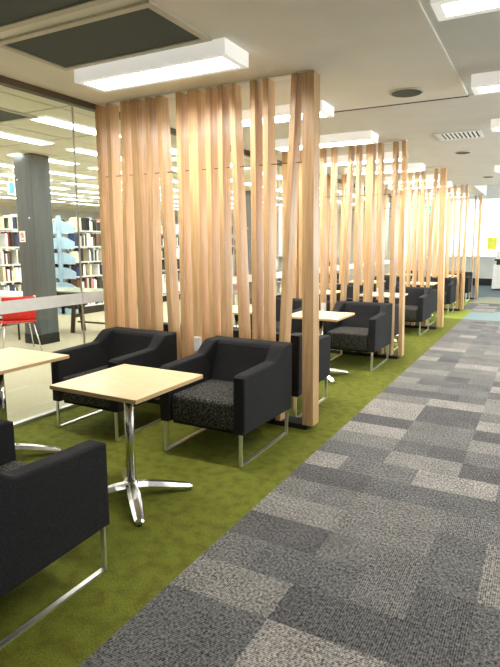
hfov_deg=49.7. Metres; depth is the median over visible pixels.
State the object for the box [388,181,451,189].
ceiling light
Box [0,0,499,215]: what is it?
ceiling
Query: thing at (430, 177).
ceiling light
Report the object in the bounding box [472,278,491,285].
baseboard
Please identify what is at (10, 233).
book
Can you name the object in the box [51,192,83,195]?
recessed light
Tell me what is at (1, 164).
recessed light
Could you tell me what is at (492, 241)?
notice
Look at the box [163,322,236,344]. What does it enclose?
lounge armchair
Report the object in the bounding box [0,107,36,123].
ceiling vent
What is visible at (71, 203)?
recessed light
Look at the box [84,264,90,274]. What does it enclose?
book
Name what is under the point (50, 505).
lounge armchair
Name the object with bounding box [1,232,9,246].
book
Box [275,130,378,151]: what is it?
ceiling light
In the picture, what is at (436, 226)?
screen
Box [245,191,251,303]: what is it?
pillar
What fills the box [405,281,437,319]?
cafe table
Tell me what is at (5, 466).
seat cushion
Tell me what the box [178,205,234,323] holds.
window
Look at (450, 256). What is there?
trim
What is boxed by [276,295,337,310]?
lounge armchair
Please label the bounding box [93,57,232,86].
diffuser
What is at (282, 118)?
diffuser
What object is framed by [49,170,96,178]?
recessed light
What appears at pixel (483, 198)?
window
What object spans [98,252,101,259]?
book
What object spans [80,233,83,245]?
book
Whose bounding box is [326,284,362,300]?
lounge armchair
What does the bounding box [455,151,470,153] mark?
ceiling speaker
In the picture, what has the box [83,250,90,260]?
book
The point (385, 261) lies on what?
window
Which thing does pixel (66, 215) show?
wall
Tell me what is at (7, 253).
book
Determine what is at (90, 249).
book
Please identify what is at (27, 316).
shell chair
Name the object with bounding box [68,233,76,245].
book
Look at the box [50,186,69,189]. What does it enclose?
recessed light
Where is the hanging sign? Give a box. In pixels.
[7,168,15,194]
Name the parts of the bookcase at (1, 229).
shelf, shelf, shelf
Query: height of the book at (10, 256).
0.250 m
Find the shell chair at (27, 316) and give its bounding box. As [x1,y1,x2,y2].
[0,295,42,350]
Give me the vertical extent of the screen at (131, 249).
2.930 m
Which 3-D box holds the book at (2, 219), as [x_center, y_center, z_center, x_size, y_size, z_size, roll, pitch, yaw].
[-4.789,-2.109,10.311,0.200,0.200,0.056,5,11,28]
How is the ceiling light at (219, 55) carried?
attached to the ceiling at (362, 51)
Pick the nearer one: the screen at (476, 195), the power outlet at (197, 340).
the power outlet at (197, 340)
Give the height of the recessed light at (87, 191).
0.020 m
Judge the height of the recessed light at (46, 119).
0.020 m
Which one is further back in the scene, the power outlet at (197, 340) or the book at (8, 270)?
the book at (8, 270)
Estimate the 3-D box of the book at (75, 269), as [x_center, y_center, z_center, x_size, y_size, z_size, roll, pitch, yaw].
[-3.923,-1.385,12.070,0.200,0.200,0.026,5,11,28]
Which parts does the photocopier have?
paper drawer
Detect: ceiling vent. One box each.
[0,0,114,31]
[0,0,211,70]
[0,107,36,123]
[433,129,483,140]
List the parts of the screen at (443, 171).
post, post, post, post, post, post, rail, post, post, post, rail, post, post, post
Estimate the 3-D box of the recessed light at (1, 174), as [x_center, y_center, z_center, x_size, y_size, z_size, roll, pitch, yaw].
[-4.618,-3.199,11.056,0.260,0.020,1.250,5,11,28]
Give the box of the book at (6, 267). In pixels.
[2,266,11,280]
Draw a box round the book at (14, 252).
[10,249,18,263]
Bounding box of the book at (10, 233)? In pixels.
[9,232,13,246]
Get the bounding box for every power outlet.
[194,336,201,350]
[321,303,325,310]
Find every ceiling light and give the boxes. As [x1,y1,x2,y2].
[74,37,248,92]
[242,100,333,126]
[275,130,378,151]
[327,151,401,166]
[344,163,424,174]
[385,174,439,183]
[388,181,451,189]
[407,188,460,194]
[425,193,468,198]
[430,0,499,20]
[471,71,499,94]
[490,118,499,131]
[494,165,499,171]
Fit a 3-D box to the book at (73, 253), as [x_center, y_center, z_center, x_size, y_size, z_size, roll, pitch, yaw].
[-3.925,-1.718,12.018,0.200,0.225,0.056,5,11,28]
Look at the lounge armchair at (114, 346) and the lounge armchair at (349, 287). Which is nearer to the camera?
the lounge armchair at (114, 346)
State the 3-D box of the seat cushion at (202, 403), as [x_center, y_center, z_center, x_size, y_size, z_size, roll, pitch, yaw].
[-0.228,0.547,4.258,0.558,0.214,0.573,5,11,28]
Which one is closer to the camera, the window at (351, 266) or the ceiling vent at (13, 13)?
the ceiling vent at (13, 13)
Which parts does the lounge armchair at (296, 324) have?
backrest, armrest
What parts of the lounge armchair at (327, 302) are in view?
armrest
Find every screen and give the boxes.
[95,70,319,429]
[275,139,407,358]
[326,167,446,328]
[375,184,468,310]
[406,194,482,298]
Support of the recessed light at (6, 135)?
in the ceiling at (362, 51)
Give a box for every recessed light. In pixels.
[0,131,54,144]
[0,163,13,167]
[0,173,52,180]
[6,152,79,164]
[29,115,120,137]
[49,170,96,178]
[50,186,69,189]
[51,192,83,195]
[58,198,91,200]
[60,182,97,187]
[65,147,96,155]
[71,203,98,205]
[77,190,98,193]
[87,166,121,173]
[171,147,176,154]
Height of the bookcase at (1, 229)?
2.200 m
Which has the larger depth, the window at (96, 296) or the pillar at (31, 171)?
the pillar at (31, 171)
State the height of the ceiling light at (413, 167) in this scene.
0.100 m
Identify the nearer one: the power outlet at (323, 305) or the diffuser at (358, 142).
the diffuser at (358, 142)
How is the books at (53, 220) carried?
on the bookcase
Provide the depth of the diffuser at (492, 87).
4.51 m
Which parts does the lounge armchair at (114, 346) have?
sled leg, seat, armrest, backrest, sled leg, armrest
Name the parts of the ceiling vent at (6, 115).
panel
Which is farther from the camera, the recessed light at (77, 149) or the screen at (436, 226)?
the screen at (436, 226)
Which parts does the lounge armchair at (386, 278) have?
backrest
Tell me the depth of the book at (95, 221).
12.40 m
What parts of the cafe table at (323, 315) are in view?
star leg, star leg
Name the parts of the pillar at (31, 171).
skirting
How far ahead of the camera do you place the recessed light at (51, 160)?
8.89 m
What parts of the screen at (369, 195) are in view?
post, post, post, post, post, post, rail, post, post, rail, post, post, post, post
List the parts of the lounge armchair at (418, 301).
backrest, sled leg, armrest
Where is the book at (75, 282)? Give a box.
[71,279,78,287]
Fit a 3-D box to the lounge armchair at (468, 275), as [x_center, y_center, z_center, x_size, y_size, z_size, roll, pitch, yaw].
[5.831,-1.341,15.304,0.750,0.785,0.831,5,11,28]
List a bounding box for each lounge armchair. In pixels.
[0,419,109,649]
[51,327,176,440]
[159,336,291,466]
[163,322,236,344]
[233,327,330,417]
[250,297,301,332]
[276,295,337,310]
[323,301,392,370]
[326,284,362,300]
[346,298,398,352]
[349,283,384,299]
[374,276,405,292]
[387,286,432,335]
[396,285,437,324]
[417,277,456,314]
[445,271,472,301]
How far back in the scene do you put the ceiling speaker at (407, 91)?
4.78 m
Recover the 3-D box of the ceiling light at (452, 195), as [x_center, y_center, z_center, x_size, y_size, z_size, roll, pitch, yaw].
[5.335,-3.821,14.993,1.360,0.100,0.330,5,11,28]
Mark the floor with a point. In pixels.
(366, 535)
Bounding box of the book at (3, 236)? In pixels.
[0,233,7,246]
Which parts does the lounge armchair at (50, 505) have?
armrest, sled leg, armrest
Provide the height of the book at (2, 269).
0.280 m
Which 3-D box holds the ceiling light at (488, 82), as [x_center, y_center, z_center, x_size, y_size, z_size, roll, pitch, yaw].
[2.522,-2.015,4.158,1.500,0.100,0.270,5,11,28]
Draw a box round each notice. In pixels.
[19,231,25,241]
[487,237,497,249]
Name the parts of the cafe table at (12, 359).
star leg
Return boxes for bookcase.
[0,228,22,326]
[52,215,234,314]
[232,254,339,294]
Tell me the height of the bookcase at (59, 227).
2.200 m
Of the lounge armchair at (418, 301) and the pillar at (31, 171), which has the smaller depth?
the pillar at (31, 171)
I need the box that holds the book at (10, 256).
[3,251,11,263]
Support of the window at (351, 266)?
in the wall at (493, 191)
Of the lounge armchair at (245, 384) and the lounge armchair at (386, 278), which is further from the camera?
the lounge armchair at (386, 278)
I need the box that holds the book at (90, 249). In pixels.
[87,248,94,260]
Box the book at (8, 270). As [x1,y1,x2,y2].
[7,269,9,280]
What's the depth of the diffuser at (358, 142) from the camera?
6.96 m
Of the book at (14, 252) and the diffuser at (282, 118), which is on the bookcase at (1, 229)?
the book at (14, 252)
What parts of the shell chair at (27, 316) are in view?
shell seat, wire frame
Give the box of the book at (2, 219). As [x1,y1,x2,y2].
[1,218,3,227]
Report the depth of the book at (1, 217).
10.40 m
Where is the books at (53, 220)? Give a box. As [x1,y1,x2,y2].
[0,219,235,294]
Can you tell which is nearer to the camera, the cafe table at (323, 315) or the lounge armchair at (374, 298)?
the cafe table at (323, 315)
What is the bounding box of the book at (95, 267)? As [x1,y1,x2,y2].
[92,264,99,274]
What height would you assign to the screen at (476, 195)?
2.942 m
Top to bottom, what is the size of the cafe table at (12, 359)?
0.750 m
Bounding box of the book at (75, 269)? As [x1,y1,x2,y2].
[71,267,77,275]
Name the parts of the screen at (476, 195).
post, post, post, post, post, post, post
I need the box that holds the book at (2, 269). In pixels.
[0,267,5,280]
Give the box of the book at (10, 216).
[3,215,12,228]
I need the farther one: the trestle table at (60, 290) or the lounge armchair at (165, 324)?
the trestle table at (60, 290)
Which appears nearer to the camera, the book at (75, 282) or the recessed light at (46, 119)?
the recessed light at (46, 119)
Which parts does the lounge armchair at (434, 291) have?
armrest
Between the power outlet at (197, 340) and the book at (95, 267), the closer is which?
the power outlet at (197, 340)
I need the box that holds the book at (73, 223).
[68,221,75,229]
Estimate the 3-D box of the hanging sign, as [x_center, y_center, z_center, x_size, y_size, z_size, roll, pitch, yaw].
[-4.268,-2.732,9.659,0.200,0.475,0.046,5,11,28]
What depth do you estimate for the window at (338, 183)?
11.65 m
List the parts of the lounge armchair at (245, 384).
sled leg, armrest, seat, backrest, armrest, sled leg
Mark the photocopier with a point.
(496, 267)
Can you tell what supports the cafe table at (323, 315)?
on the floor
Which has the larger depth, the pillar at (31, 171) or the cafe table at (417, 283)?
the cafe table at (417, 283)
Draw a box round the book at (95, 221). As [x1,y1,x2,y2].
[89,220,96,230]
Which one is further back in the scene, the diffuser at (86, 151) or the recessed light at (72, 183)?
the recessed light at (72, 183)
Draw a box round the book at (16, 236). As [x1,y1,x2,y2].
[15,235,17,246]
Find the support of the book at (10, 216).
on the bookcase at (1, 229)
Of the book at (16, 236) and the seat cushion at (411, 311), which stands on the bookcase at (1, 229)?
the book at (16, 236)
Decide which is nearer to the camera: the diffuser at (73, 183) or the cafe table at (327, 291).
the cafe table at (327, 291)
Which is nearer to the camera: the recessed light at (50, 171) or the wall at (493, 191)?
the recessed light at (50, 171)
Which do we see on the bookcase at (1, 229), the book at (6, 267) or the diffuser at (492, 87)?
the book at (6, 267)
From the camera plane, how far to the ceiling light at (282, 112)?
5.33 m
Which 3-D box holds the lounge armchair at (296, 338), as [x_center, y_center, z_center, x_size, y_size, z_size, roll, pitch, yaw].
[0.306,0.321,5.393,0.750,0.785,0.831,5,11,28]
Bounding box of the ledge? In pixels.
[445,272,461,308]
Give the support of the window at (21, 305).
in the wall at (493, 191)
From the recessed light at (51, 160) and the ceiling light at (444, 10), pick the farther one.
the recessed light at (51, 160)
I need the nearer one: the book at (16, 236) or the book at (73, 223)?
the book at (16, 236)
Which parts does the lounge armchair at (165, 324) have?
backrest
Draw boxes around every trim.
[0,75,407,202]
[13,404,78,427]
[450,256,495,258]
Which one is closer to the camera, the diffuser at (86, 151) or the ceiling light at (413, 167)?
the diffuser at (86, 151)
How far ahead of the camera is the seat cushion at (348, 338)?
6.96 m
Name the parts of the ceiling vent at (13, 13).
panel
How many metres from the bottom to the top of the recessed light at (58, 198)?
0.020 m
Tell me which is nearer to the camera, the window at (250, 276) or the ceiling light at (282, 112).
the ceiling light at (282, 112)
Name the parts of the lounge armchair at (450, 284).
backrest, armrest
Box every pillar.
[13,153,59,344]
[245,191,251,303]
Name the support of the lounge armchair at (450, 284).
on the floor
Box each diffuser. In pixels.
[67,182,97,186]
[71,149,96,154]
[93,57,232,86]
[243,112,321,122]
[281,140,368,148]
[444,0,499,10]
[480,85,499,89]
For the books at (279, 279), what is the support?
on the bookcase at (280, 256)
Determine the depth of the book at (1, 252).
10.32 m
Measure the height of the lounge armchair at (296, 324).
0.785 m
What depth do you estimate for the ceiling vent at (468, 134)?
6.78 m
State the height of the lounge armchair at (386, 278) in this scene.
0.785 m
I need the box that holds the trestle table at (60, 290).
[56,287,104,332]
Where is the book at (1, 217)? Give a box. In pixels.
[1,217,9,228]
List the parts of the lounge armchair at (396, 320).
backrest, armrest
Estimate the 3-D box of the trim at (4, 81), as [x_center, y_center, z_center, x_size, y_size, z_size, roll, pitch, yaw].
[1.313,-3.079,10.463,0.070,0.065,24.700,5,11,28]
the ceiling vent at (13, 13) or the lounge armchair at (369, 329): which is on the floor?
the lounge armchair at (369, 329)
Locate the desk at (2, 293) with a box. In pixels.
[0,291,22,339]
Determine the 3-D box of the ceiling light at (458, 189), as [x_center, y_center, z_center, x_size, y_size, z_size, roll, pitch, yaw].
[4.717,-3.632,13.865,1.360,0.100,0.330,5,11,28]
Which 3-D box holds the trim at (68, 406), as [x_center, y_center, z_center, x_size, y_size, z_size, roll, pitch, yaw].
[1.309,-0.227,10.944,0.060,0.030,24.700,5,11,28]
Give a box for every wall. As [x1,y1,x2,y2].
[0,207,100,248]
[161,185,499,280]
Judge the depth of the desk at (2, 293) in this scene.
9.09 m
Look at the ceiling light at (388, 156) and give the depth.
8.38 m
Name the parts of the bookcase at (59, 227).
panel, shelf, shelf, shelf, shelf, shelf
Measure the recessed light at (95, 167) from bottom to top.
0.020 m
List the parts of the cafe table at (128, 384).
star leg, star leg, star leg, star leg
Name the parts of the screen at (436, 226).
post, post, post, post, post, post, post, post, post, rail, post, post, post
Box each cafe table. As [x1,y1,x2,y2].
[0,347,68,452]
[50,364,202,526]
[233,305,251,327]
[292,311,354,383]
[319,290,339,296]
[359,292,407,342]
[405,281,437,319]
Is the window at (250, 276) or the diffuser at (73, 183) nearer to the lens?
the window at (250, 276)
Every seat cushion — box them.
[0,461,26,472]
[62,365,109,408]
[172,379,233,430]
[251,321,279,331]
[327,326,368,350]
[405,305,417,320]
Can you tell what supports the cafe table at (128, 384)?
on the floor
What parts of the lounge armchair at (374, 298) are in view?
armrest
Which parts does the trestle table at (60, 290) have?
leg, leg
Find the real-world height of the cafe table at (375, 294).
0.750 m
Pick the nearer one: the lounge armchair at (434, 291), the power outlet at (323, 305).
the power outlet at (323, 305)
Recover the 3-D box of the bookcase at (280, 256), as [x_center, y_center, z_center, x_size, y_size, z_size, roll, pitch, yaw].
[1.133,-1.760,16.432,3.700,1.240,0.340,5,11,28]
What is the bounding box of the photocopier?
[491,251,499,288]
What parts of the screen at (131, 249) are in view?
post, post, post, post, post, post, post, post, rail, fixing rod, post, post, rail, post, post, post, post, post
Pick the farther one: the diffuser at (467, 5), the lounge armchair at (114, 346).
the lounge armchair at (114, 346)
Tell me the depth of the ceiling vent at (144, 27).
3.54 m
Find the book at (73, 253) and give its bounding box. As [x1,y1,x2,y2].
[69,251,77,260]
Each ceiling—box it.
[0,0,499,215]
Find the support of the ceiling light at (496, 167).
attached to the ceiling at (362, 51)
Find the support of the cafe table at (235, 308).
on the floor
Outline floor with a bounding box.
[0,283,499,666]
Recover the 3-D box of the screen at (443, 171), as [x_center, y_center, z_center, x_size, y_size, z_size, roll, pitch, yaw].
[2.572,-1.623,10.464,2.393,2.942,0.175,5,11,28]
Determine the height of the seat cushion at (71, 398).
0.214 m
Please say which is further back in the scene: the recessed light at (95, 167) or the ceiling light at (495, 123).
the recessed light at (95, 167)
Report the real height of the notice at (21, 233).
0.170 m
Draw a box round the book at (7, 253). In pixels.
[3,252,9,263]
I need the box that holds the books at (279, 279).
[236,259,338,292]
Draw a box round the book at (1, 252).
[0,251,3,263]
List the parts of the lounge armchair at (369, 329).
armrest, sled leg, seat, backrest, sled leg, armrest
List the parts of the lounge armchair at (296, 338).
armrest, backrest, sled leg, armrest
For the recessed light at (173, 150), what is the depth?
7.92 m
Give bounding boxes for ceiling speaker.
[389,87,423,97]
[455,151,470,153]
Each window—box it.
[0,105,84,343]
[83,284,165,303]
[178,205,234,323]
[235,165,278,294]
[319,183,338,272]
[337,264,353,269]
[375,198,391,270]
[450,198,499,256]
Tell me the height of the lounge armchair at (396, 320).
0.785 m
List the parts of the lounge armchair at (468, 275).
armrest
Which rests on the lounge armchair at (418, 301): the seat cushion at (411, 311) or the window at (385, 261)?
the seat cushion at (411, 311)

